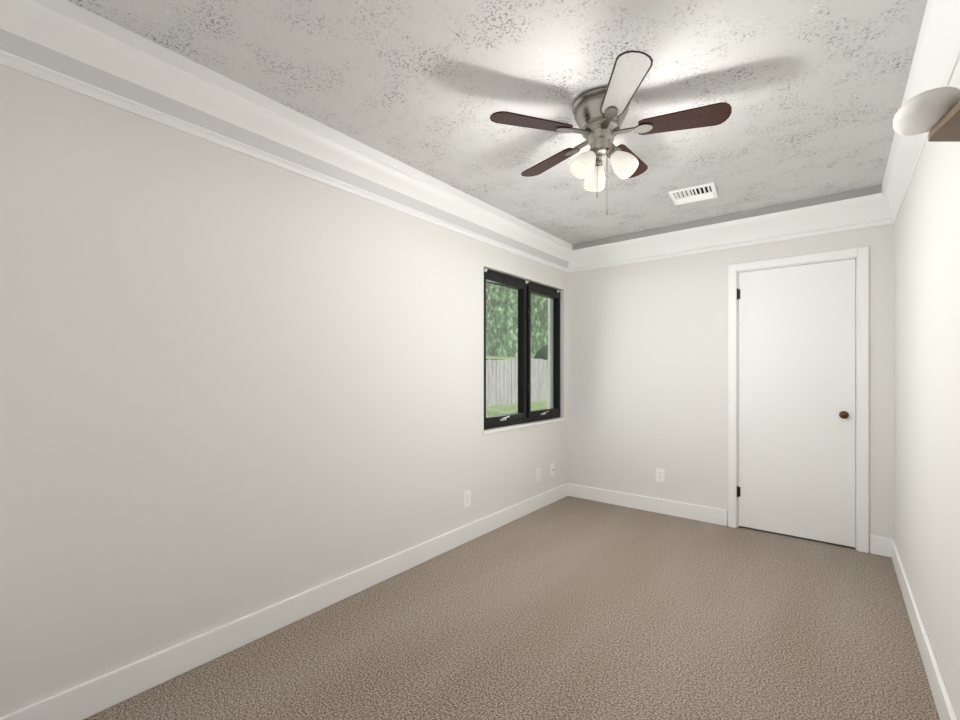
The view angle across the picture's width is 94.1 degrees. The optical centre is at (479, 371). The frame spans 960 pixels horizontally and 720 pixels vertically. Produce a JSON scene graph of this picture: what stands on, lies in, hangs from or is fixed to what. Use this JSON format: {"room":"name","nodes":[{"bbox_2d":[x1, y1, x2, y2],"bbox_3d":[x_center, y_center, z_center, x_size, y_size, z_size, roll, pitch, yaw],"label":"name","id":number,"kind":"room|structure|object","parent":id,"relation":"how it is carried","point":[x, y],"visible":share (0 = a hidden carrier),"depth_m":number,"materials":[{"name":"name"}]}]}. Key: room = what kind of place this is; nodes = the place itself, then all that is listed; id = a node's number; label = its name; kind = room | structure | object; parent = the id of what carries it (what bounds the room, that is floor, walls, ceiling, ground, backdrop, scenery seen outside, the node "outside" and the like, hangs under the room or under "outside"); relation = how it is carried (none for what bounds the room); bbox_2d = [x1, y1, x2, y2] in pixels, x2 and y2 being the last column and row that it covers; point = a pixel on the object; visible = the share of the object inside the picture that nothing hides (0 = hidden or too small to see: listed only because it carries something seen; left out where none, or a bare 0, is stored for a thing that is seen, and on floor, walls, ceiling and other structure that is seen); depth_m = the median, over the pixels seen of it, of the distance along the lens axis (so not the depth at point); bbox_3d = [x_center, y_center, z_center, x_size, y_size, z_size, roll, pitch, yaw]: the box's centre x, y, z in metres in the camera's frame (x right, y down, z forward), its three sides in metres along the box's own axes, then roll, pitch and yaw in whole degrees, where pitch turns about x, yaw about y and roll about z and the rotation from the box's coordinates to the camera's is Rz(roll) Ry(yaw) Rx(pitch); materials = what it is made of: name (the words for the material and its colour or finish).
{"room":"empty bedroom","nodes":[
{"label":"empty bedroom","id":0,"kind":"room"},
{"bbox_2d":[0,65,566,716],"bbox_3d":[-0.560,0.005,2.784,0.150,2.450,4.700,0,0,38],"label":"wall","id":1,"kind":"structure","parent":0,"point":[234,385],"depth_m":1.89,"materials":[{"name":"white paint"}]},
{"bbox_2d":[0,483,567,719],"bbox_3d":[-0.495,1.167,2.732,0.016,0.125,4.399,0,0,38],"label":"baseboard","id":2,"kind":"structure","parent":1,"relation":"attached to","point":[82,701],"depth_m":2.00,"materials":[{"name":"white wood"}]},
{"bbox_2d":[464,490,470,507],"bbox_3d":[-0.093,0.920,3.243,0.008,0.116,0.072,0,0,38],"label":"outlet","id":3,"kind":"object","parent":1,"relation":"attached to","point":[467,494],"visible":1,"depth_m":3.24,"materials":[{"name":"white plastic"}]},
{"bbox_2d":[0,0,959,272],"bbox_3d":[0.438,-1.102,1.990,2.399,0.234,4.399,0,0,38],"label":"crown molding","id":4,"kind":"structure","parent":1,"relation":"attached to","point":[65,44],"depth_m":2.10,"materials":[{"name":"white"}]},
{"bbox_2d":[484,268,560,429],"bbox_3d":[0.389,-0.180,3.933,0.115,1.256,1.281,0,0,38],"label":"window","id":5,"kind":"structure","parent":1,"relation":"in","point":[525,288],"depth_m":3.91,"materials":[{"name":"black metal"}]},
{"bbox_2d":[483,417,565,433],"bbox_3d":[0.374,0.460,3.945,0.163,0.023,1.304,0,0,39],"label":"window sill","id":6,"kind":"structure","parent":1,"relation":"attached to","point":[487,431],"depth_m":3.81,"materials":[{"name":"white wood"}]},
{"bbox_2d":[535,467,539,481],"bbox_3d":[0.519,0.920,4.012,0.008,0.116,0.072,0,0,38],"label":"outlet","id":7,"kind":"object","parent":1,"relation":"attached to","point":[537,470],"visible":1,"depth_m":4.00,"materials":[{"name":"white plastic"}]},
{"bbox_2d":[550,463,553,475],"bbox_3d":[0.684,0.920,4.209,0.022,0.116,0.072,0,0,38],"label":"outlet","id":8,"kind":"object","parent":1,"relation":"attached to","point":[552,464],"visible":1,"depth_m":4.20,"materials":[{"name":"white plastic"}]},
{"bbox_2d":[68,0,926,244],"bbox_3d":[0.438,-1.270,1.990,2.700,0.100,4.700,0,0,38],"label":"ceiling","id":9,"kind":"structure","parent":0,"point":[814,90],"depth_m":1.86,"materials":[{"name":"white paint"}]},
{"bbox_2d":[490,50,731,215],"bbox_3d":[0.572,-0.966,2.063,1.006,0.507,0.969,0,0,38],"label":"fan","id":10,"kind":"object","parent":9,"relation":"hanging from","point":[599,113],"visible":1,"depth_m":1.94,"materials":[{"name":"brown wood"}]},
{"bbox_2d":[668,182,717,205],"bbox_3d":[1.462,-1.213,3.062,0.276,0.014,0.275,0,0,33],"label":"ceiling vent","id":11,"kind":"object","parent":9,"relation":"in","point":[705,191],"visible":1,"depth_m":3.05,"materials":[{"name":"white plastic"}]},
{"bbox_2d":[84,496,939,719],"bbox_3d":[0.438,1.280,1.990,2.700,0.100,4.700,0,0,38],"label":"floor","id":12,"kind":"structure","parent":0,"point":[571,608],"depth_m":2.05,"materials":[{"name":"brown carpet"}]},
{"bbox_2d":[567,224,893,552],"bbox_3d":[1.863,0.015,3.782,2.400,2.470,0.180,0,0,38],"label":"wall","id":13,"kind":"structure","parent":0,"point":[647,341],"depth_m":3.84,"materials":[{"name":"white paint"}]},
{"bbox_2d":[568,483,726,525],"bbox_3d":[1.419,1.167,4.010,1.420,0.125,0.016,0,0,38],"label":"baseboard","id":14,"kind":"structure","parent":13,"relation":"attached to","point":[673,508],"depth_m":3.93,"materials":[{"name":"white wood"}]},
{"bbox_2d":[656,468,664,482],"bbox_3d":[1.570,0.900,3.895,0.072,0.116,0.008,0,0,38],"label":"outlet","id":15,"kind":"object","parent":13,"relation":"attached to","point":[660,473],"visible":1,"depth_m":3.89,"materials":[{"name":"white plastic"}]},
{"bbox_2d":[737,259,855,546],"bbox_3d":[2.310,0.215,3.308,0.719,1.998,0.090,0,0,39],"label":"door","id":16,"kind":"structure","parent":13,"relation":"in","point":[797,324],"depth_m":3.29,"materials":[{"name":"white"}]},
{"bbox_2d":[728,246,868,552],"bbox_3d":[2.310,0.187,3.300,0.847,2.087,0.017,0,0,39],"label":"door frame","id":17,"kind":"structure","parent":13,"relation":"attached to","point":[862,253],"depth_m":3.08,"materials":[{"name":"white wood"}]},
{"bbox_2d":[870,535,891,556],"bbox_3d":[2.694,1.167,2.996,0.120,0.125,0.016,0,0,38],"label":"baseboard","id":18,"kind":"structure","parent":13,"relation":"attached to","point":[879,545],"depth_m":3.00,"materials":[{"name":"white wood"}]},
{"bbox_2d":[894,57,959,719],"bbox_3d":[1.436,0.005,1.196,0.150,2.450,4.700,0,0,38],"label":"wall","id":19,"kind":"structure","parent":0,"point":[927,222],"depth_m":1.83,"materials":[{"name":"white paint"}]},
{"bbox_2d":[891,539,956,719],"bbox_3d":[1.371,1.167,1.248,0.016,0.125,4.399,0,0,38],"label":"baseboard","id":20,"kind":"structure","parent":19,"relation":"attached to","point":[945,710],"depth_m":1.87,"materials":[{"name":"white wood"}]},
{"bbox_2d":[893,87,959,141],"bbox_3d":[1.130,-0.650,1.077,0.180,0.150,0.492,0,0,38],"label":"wall lamp","id":21,"kind":"object","parent":19,"relation":"attached to","point":[936,111],"visible":1,"depth_m":1.14,"materials":[{"name":"white wood"}]},
{"label":"outside","id":22,"kind":"structure","parent":0,"visible":0},
{"bbox_2d":[486,356,546,416],"bbox_3d":[2.268,0.414,13.568,8.849,2.132,44.000,0,0,38],"label":"ground","id":23,"kind":"structure","parent":22,"point":[495,410],"depth_m":9.48,"materials":[{"name":"green plant"}]},
{"bbox_2d":[486,282,547,357],"bbox_3d":[-0.612,-6.770,17.136,0.100,16.000,50.000,0,0,38],"label":"foliage","id":24,"kind":"object","parent":23,"relation":"on","point":[501,302],"visible":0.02,"depth_m":19.38,"materials":[{"name":"green plant"}]},
{"bbox_2d":[486,358,547,405],"bbox_3d":[2.448,0.181,12.101,0.078,1.070,30.072,0,0,38],"label":"fence","id":25,"kind":"object","parent":23,"relation":"on","point":[501,375],"visible":0.07,"depth_m":9.77,"materials":[{"name":"grey wood"}]},
{"bbox_2d":[534,344,547,359],"bbox_3d":[0.912,-0.270,12.411,1.785,1.510,8.776,0,0,33],"label":"shrub","id":26,"kind":"object","parent":23,"relation":"on","point":[542,353],"visible":0.06,"depth_m":14.54,"materials":[{"name":"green plant"}]},
{"bbox_2d":[547,298,549,408],"bbox_3d":[1.351,-2.078,8.278,0.260,6.384,0.260,0,0,38],"label":"trunk","id":27,"kind":"object","parent":23,"relation":"on","point":[548,386],"visible":0.14,"depth_m":8.23,"materials":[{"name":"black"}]}
]}

